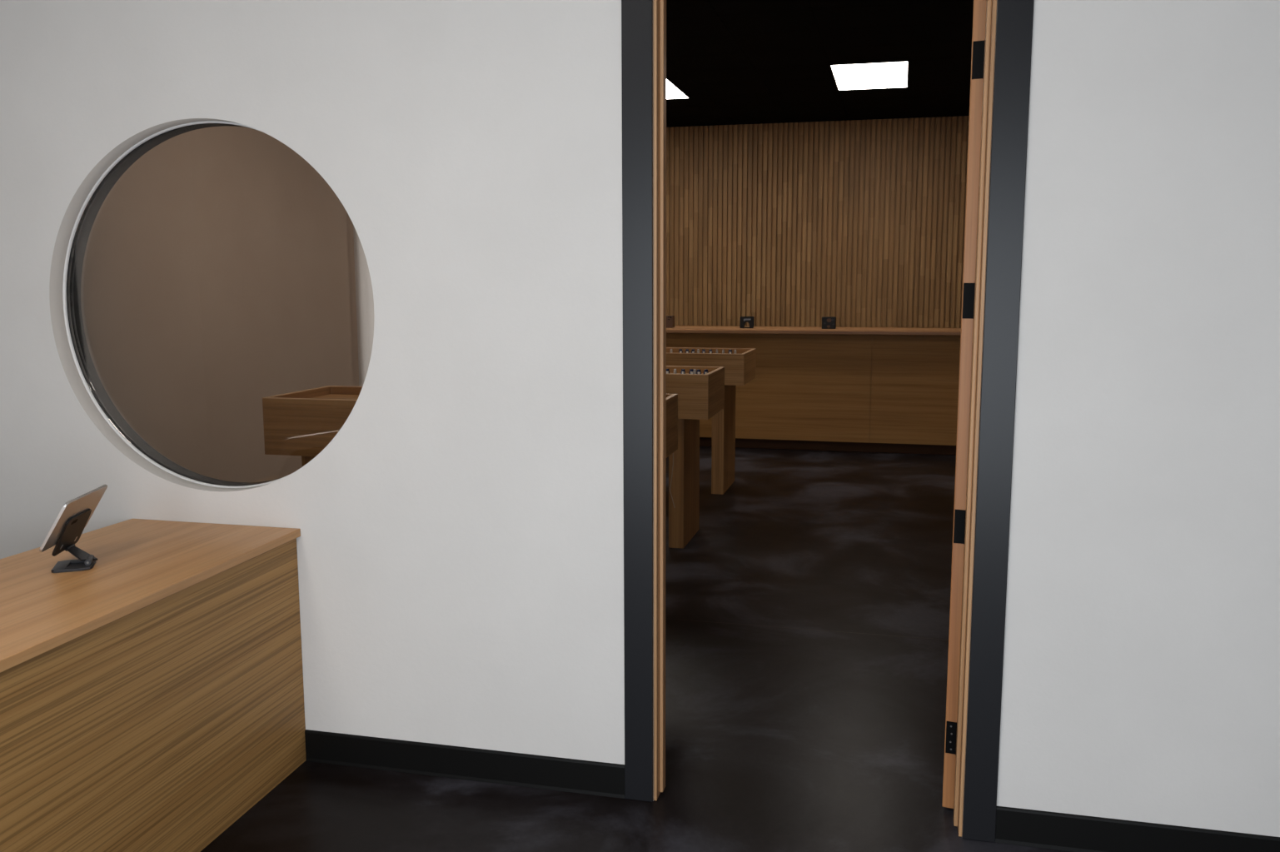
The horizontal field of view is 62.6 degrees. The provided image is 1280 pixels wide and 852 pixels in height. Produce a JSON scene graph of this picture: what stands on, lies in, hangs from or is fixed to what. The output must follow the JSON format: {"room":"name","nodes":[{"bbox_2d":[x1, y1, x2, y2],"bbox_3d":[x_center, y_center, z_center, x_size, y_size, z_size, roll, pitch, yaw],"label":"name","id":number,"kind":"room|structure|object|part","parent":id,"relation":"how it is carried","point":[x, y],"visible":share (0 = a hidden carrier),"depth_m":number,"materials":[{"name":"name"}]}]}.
{"room":"reception area","nodes":[
{"label":"reception area","id":0,"kind":"room"},
{"bbox_2d":[84,125,359,482],"bbox_3d":[-2.231,-1.184,8.233,0.120,3.300,8.873,2,8,14],"label":"wall","id":1,"kind":"structure","parent":0,"point":[220,264],"depth_m":6.51,"materials":[{"name":"beige paint"}]},
{"bbox_2d":[353,224,374,386],"bbox_3d":[-1.997,-0.994,8.831,0.023,2.740,1.550,2,8,14],"label":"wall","id":2,"kind":"structure","parent":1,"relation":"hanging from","point":[364,293],"depth_m":8.20,"materials":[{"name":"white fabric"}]},
{"bbox_2d":[200,446,1070,851],"bbox_3d":[0.523,0.896,5.610,9.400,0.120,13.530,2,8,14],"label":"floor","id":3,"kind":"structure","parent":0,"point":[808,606],"depth_m":3.97,"materials":[{"name":"concrete"}]},
{"bbox_2d":[0,518,305,851],"bbox_3d":[-1.621,0.852,2.586,0.714,0.796,1.998,2,8,14],"label":"counter","id":4,"kind":"object","parent":3,"relation":"on","point":[151,694],"depth_m":2.81,"materials":[{"name":"brown wood"}]},
{"bbox_2d":[51,508,97,572],"bbox_3d":[-1.611,0.318,3.006,0.114,0.145,0.210,-3,8,-19],"label":"tablet stand","id":5,"kind":"object","parent":4,"relation":"on","point":[72,530],"visible":1,"depth_m":2.98,"materials":[{"name":"black plastic"}]},
{"bbox_3d":[-1.623,0.303,3.010,0.072,0.115,0.183,-1,8,-5],"label":"plate","id":6,"kind":"part","parent":5,"relation":"part of","materials":[{"name":"black plastic"}]},
{"bbox_2d":[39,484,107,552],"bbox_3d":[-1.601,0.257,2.981,0.086,0.137,0.275,-1,8,-5],"label":"tablet","id":7,"kind":"object","parent":5,"relation":"on","point":[90,500],"visible":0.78,"depth_m":2.92,"materials":[{"name":"silver metal"}]},
{"bbox_3d":[-1.606,0.366,3.014,0.116,0.030,0.046,6,10,36],"label":"arm","id":8,"kind":"part","parent":5,"relation":"part of","materials":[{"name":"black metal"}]},
{"bbox_2d":[0,518,300,672],"bbox_3d":[-1.622,0.470,2.534,0.714,0.026,1.998,2,8,14],"label":"countertop","id":9,"kind":"structure","parent":4,"relation":"on","point":[140,563],"depth_m":2.89,"materials":[{"name":"brown wood"}]},
{"bbox_2d":[262,385,677,466],"bbox_3d":[-0.795,0.378,5.080,1.871,1.054,0.595,2,8,14],"label":"display table","id":10,"kind":"object","parent":3,"relation":"on","point":[302,423],"visible":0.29,"depth_m":4.93,"materials":[{"name":"brown wood"}]},
{"bbox_3d":[-1.494,0.491,5.264,0.092,0.784,0.515,2,8,14],"label":"leg","id":11,"kind":"part","parent":10,"relation":"part of","materials":[{"name":"brown wood"}]},
{"bbox_2d":[669,453,675,508],"bbox_3d":[0.159,0.257,5.103,0.030,0.284,0.014,3,9,23],"label":"cable","id":12,"kind":"object","parent":10,"relation":"hanging from","point":[673,453],"visible":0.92,"depth_m":5.11,"materials":[{"name":"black plastic"}]},
{"bbox_2d":[666,365,724,548],"bbox_3d":[-0.416,0.158,6.681,1.822,1.054,0.585,2,8,14],"label":"display table","id":13,"kind":"object","parent":3,"relation":"on","point":[700,396],"visible":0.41,"depth_m":6.30,"materials":[{"name":"brown wood"}]},
{"bbox_2d":[680,368,685,373],"bbox_3d":[0.270,-0.339,6.587,0.031,0.036,0.032,5,9,31],"label":"jar","id":14,"kind":"object","parent":13,"relation":"on","point":[683,371],"visible":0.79,"depth_m":6.58,"materials":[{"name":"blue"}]},
{"bbox_3d":[0.277,0.311,6.524,0.092,0.790,0.505,2,8,14],"label":"leg","id":15,"kind":"part","parent":13,"relation":"part of","materials":[{"name":"brown wood"}]},
{"bbox_2d":[688,368,693,373],"bbox_3d":[0.322,-0.337,6.574,0.031,0.036,0.032,5,9,31],"label":"jar","id":16,"kind":"object","parent":13,"relation":"on","point":[691,371],"visible":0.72,"depth_m":6.56,"materials":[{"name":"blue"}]},
{"bbox_2d":[696,368,701,373],"bbox_3d":[0.366,-0.335,6.554,0.031,0.036,0.032,5,9,31],"label":"jar","id":17,"kind":"object","parent":13,"relation":"on","point":[699,371],"visible":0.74,"depth_m":6.54,"materials":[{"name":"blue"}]},
{"bbox_2d":[666,347,756,494],"bbox_3d":[-0.037,-0.071,8.309,1.810,1.063,0.650,2,8,14],"label":"display table","id":18,"kind":"object","parent":3,"relation":"on","point":[739,367],"visible":0.34,"depth_m":7.90,"materials":[{"name":"brown wood"}]},
{"bbox_3d":[0.650,0.066,8.152,0.092,0.830,0.570,2,8,14],"label":"leg","id":19,"kind":"part","parent":18,"relation":"part of","materials":[{"name":"brown wood"}]},
{"bbox_2d":[666,325,961,455],"bbox_3d":[1.407,-0.365,10.113,5.900,1.147,0.650,2,8,14],"label":"counter","id":20,"kind":"object","parent":3,"relation":"on","point":[885,390],"depth_m":9.79,"materials":[{"name":"brown wood"}]},
{"bbox_2d":[666,315,674,328],"bbox_3d":[0.263,-1.011,10.199,0.127,0.114,0.101,2,8,14],"label":"payment terminal","id":21,"kind":"object","parent":20,"relation":"on","point":[669,319],"visible":0.6,"depth_m":10.15,"materials":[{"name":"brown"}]},
{"bbox_2d":[739,316,754,328],"bbox_3d":[1.025,-0.989,10.037,0.132,0.112,0.094,2,8,14],"label":"payment terminal","id":22,"kind":"object","parent":20,"relation":"on","point":[750,320],"visible":1,"depth_m":9.99,"materials":[{"name":"black plastic"}]},
{"bbox_3d":[0.954,-0.379,10.032,2.435,1.002,0.020,2,8,14],"label":"panel","id":23,"kind":"part","parent":20,"relation":"part of","materials":[{"name":"brown wood"}]},
{"bbox_2d":[666,325,961,336],"bbox_3d":[1.406,-0.910,10.038,5.900,0.046,0.650,2,8,14],"label":"countertop","id":24,"kind":"structure","parent":20,"relation":"on","point":[677,329],"depth_m":9.75,"materials":[{"name":"brown wood"}]},
{"bbox_2d":[821,316,836,328],"bbox_3d":[1.765,-0.964,9.836,0.128,0.112,0.052,2,8,14],"label":"payment terminal","id":25,"kind":"object","parent":20,"relation":"on","point":[828,322],"visible":1,"depth_m":9.81,"materials":[{"name":"black plastic"}]},
{"bbox_3d":[3.183,-0.309,9.486,2.151,1.002,0.020,2,8,14],"label":"panel","id":26,"kind":"part","parent":20,"relation":"part of","materials":[{"name":"brown wood"}]},
{"bbox_2d":[0,0,1279,836],"bbox_3d":[-0.045,-0.486,3.111,9.000,3.300,0.117,2,8,14],"label":"wall","id":27,"kind":"structure","parent":0,"point":[460,545],"depth_m":3.11,"materials":[{"name":"white paint"}]},
{"bbox_2d":[62,120,290,488],"bbox_3d":[-1.383,-0.390,3.497,1.199,1.199,0.076,2,8,14],"label":"window","id":28,"kind":"structure","parent":27,"relation":"in","point":[74,287],"depth_m":3.60,"materials":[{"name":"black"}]},
{"bbox_3d":[-1.389,-0.387,3.473,1.198,1.198,0.008,2,8,14],"label":"pane","id":29,"kind":"part","parent":28,"relation":"part of","materials":[{"name":"clear glass"}]},
{"bbox_2d":[304,729,624,798],"bbox_3d":[-0.583,1.087,3.396,1.107,0.107,0.009,2,8,14],"label":"baseboard","id":30,"kind":"structure","parent":27,"relation":"attached to","point":[587,777],"depth_m":3.39,"materials":[{"name":"black rubber"}]},
{"bbox_2d":[621,0,653,801],"bbox_3d":[-0.006,-0.104,3.087,0.089,2.547,0.012,2,8,14],"label":"trim","id":31,"kind":"structure","parent":27,"relation":"attached to","point":[636,15],"depth_m":3.08,"materials":[{"name":"black paint"}]},
{"bbox_2d":[652,0,996,836],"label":"door frame","id":32,"kind":"structure","parent":27,"relation":"in","point":[984,15],"depth_m":3.00,"materials":[{"name":"brown wood"}]},
{"bbox_2d":[961,0,1034,841],"bbox_3d":[0.969,-0.074,2.848,0.089,2.547,0.012,2,8,14],"label":"trim","id":33,"kind":"structure","parent":27,"relation":"attached to","point":[1014,17],"depth_m":2.85,"materials":[{"name":"black paint"}]},
{"bbox_2d":[995,806,1279,851],"bbox_3d":[2.664,1.189,2.601,3.396,0.107,0.009,2,8,14],"label":"baseboard","id":34,"kind":"structure","parent":27,"relation":"attached to","point":[1017,826],"depth_m":2.93,"materials":[{"name":"black rubber"}]},
{"bbox_2d":[666,115,969,328],"bbox_3d":[1.832,-1.667,11.684,6.300,3.300,0.160,2,8,14],"label":"wall","id":35,"kind":"structure","parent":0,"point":[860,223],"depth_m":11.51,"materials":[{"name":"brown wood"}]},
{"bbox_2d":[666,0,973,127],"bbox_3d":[0.785,-2.793,7.260,6.100,0.140,8.873,2,8,14],"label":"ceiling","id":36,"kind":"structure","parent":0,"point":[737,62],"depth_m":8.09,"materials":[{"name":"black paint"}]},
{"bbox_2d":[666,76,690,99],"bbox_3d":[0.034,-3.009,9.384,0.619,0.008,1.174,2,8,14],"label":"recessed light","id":37,"kind":"object","parent":36,"relation":"in","point":[673,92],"visible":0.24,"depth_m":9.58,"materials":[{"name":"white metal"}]},
{"bbox_2d":[828,59,909,90],"bbox_3d":[1.944,-2.940,8.855,0.619,0.008,1.174,2,8,14],"label":"recessed light","id":38,"kind":"object","parent":36,"relation":"in","point":[889,74],"visible":1,"depth_m":8.80,"materials":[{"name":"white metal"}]}
]}

